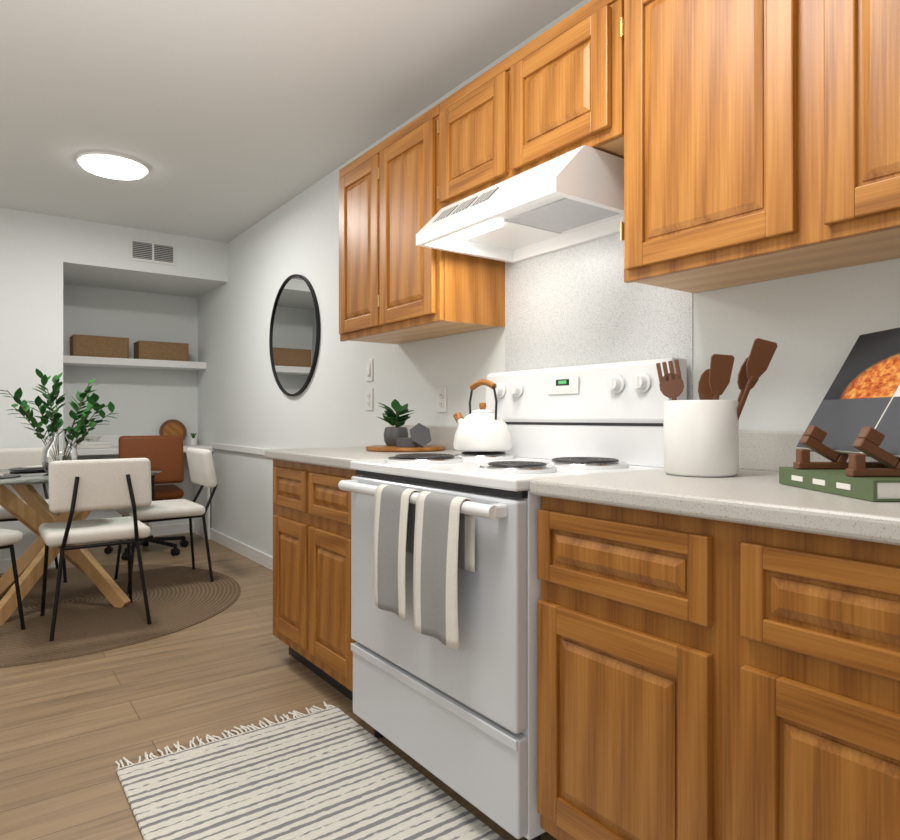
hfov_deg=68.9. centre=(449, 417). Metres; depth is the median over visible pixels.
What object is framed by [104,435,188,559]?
office chair
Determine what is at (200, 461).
chair
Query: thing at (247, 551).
baseboard
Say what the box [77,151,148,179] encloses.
ceiling light
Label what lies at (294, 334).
round mirror
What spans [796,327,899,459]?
open cookbook
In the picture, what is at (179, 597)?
rug
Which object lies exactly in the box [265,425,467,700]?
base cabinet
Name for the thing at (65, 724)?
floor
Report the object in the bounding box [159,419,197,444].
decor
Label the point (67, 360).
shelf
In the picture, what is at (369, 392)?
outlet
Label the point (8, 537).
chair
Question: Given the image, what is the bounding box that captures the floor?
[0,533,556,839]
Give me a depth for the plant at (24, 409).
3.77 m
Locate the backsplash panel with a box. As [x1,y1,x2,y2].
[505,233,692,399]
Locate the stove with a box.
[338,358,686,839]
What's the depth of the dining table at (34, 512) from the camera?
3.66 m
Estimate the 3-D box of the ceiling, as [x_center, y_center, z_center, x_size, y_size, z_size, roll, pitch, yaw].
[-1.263,-1.475,1.478,3.900,0.080,8.960,0,0,-36]
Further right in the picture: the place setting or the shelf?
the shelf
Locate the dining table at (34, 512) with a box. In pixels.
[0,467,161,624]
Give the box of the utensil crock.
[656,338,776,476]
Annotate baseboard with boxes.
[0,522,272,573]
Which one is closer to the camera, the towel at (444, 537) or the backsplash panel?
the towel at (444, 537)
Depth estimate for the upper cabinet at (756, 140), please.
1.60 m
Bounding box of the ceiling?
[0,0,582,242]
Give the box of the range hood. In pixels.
[416,145,623,262]
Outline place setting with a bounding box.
[0,465,48,478]
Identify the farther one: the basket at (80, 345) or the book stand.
the basket at (80, 345)
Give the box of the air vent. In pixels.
[130,238,174,265]
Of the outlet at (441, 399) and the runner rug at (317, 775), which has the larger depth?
the outlet at (441, 399)
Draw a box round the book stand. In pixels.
[793,425,899,476]
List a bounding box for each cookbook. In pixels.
[779,467,899,501]
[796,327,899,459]
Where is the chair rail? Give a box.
[211,443,265,455]
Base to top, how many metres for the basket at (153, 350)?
0.159 m
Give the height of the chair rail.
0.050 m
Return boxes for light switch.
[366,359,372,380]
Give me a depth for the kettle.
2.23 m
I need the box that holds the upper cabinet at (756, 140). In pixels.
[339,0,899,343]
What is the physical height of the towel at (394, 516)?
0.349 m
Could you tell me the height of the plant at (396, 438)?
0.223 m
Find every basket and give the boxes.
[70,334,128,357]
[133,340,188,360]
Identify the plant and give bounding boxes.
[0,368,117,472]
[366,399,445,451]
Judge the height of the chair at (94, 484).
0.857 m
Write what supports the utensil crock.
on the base cabinet at (718, 658)
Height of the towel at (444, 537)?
0.364 m
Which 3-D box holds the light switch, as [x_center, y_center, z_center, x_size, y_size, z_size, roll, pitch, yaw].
[-0.416,-0.249,3.443,0.015,0.113,0.064,0,0,-36]
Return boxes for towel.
[373,484,419,619]
[413,491,474,649]
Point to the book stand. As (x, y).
(868, 440)
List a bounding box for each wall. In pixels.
[0,207,227,559]
[198,0,899,556]
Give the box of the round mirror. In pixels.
[269,274,320,395]
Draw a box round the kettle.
[453,379,511,451]
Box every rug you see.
[0,564,240,667]
[115,701,503,839]
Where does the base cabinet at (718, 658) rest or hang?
on the floor
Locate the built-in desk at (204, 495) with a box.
[63,434,213,539]
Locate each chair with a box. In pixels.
[0,447,66,582]
[0,529,25,629]
[38,458,151,641]
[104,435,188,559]
[114,447,217,593]
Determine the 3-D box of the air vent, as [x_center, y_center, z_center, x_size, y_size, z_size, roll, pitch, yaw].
[-2.283,-1.272,5.044,0.325,0.165,0.014,0,0,-36]
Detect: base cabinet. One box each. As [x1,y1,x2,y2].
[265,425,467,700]
[530,430,899,839]
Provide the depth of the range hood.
2.06 m
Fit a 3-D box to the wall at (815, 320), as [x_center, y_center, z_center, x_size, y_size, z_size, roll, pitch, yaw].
[0.272,-0.185,2.597,0.100,2.500,8.960,0,0,-36]
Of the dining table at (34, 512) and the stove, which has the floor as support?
the stove
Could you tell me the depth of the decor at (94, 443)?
5.32 m
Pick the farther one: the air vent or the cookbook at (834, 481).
the air vent
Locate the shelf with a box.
[63,355,206,370]
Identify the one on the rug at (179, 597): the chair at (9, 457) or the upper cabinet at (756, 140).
the chair at (9, 457)
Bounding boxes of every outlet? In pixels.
[366,388,372,410]
[437,386,446,412]
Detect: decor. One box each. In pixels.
[74,436,110,448]
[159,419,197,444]
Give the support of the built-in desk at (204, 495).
on the floor
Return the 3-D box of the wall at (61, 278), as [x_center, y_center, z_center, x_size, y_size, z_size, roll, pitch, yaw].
[-3.611,-0.185,4.697,3.700,2.500,0.990,0,0,-36]
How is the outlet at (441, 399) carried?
attached to the wall at (815, 320)

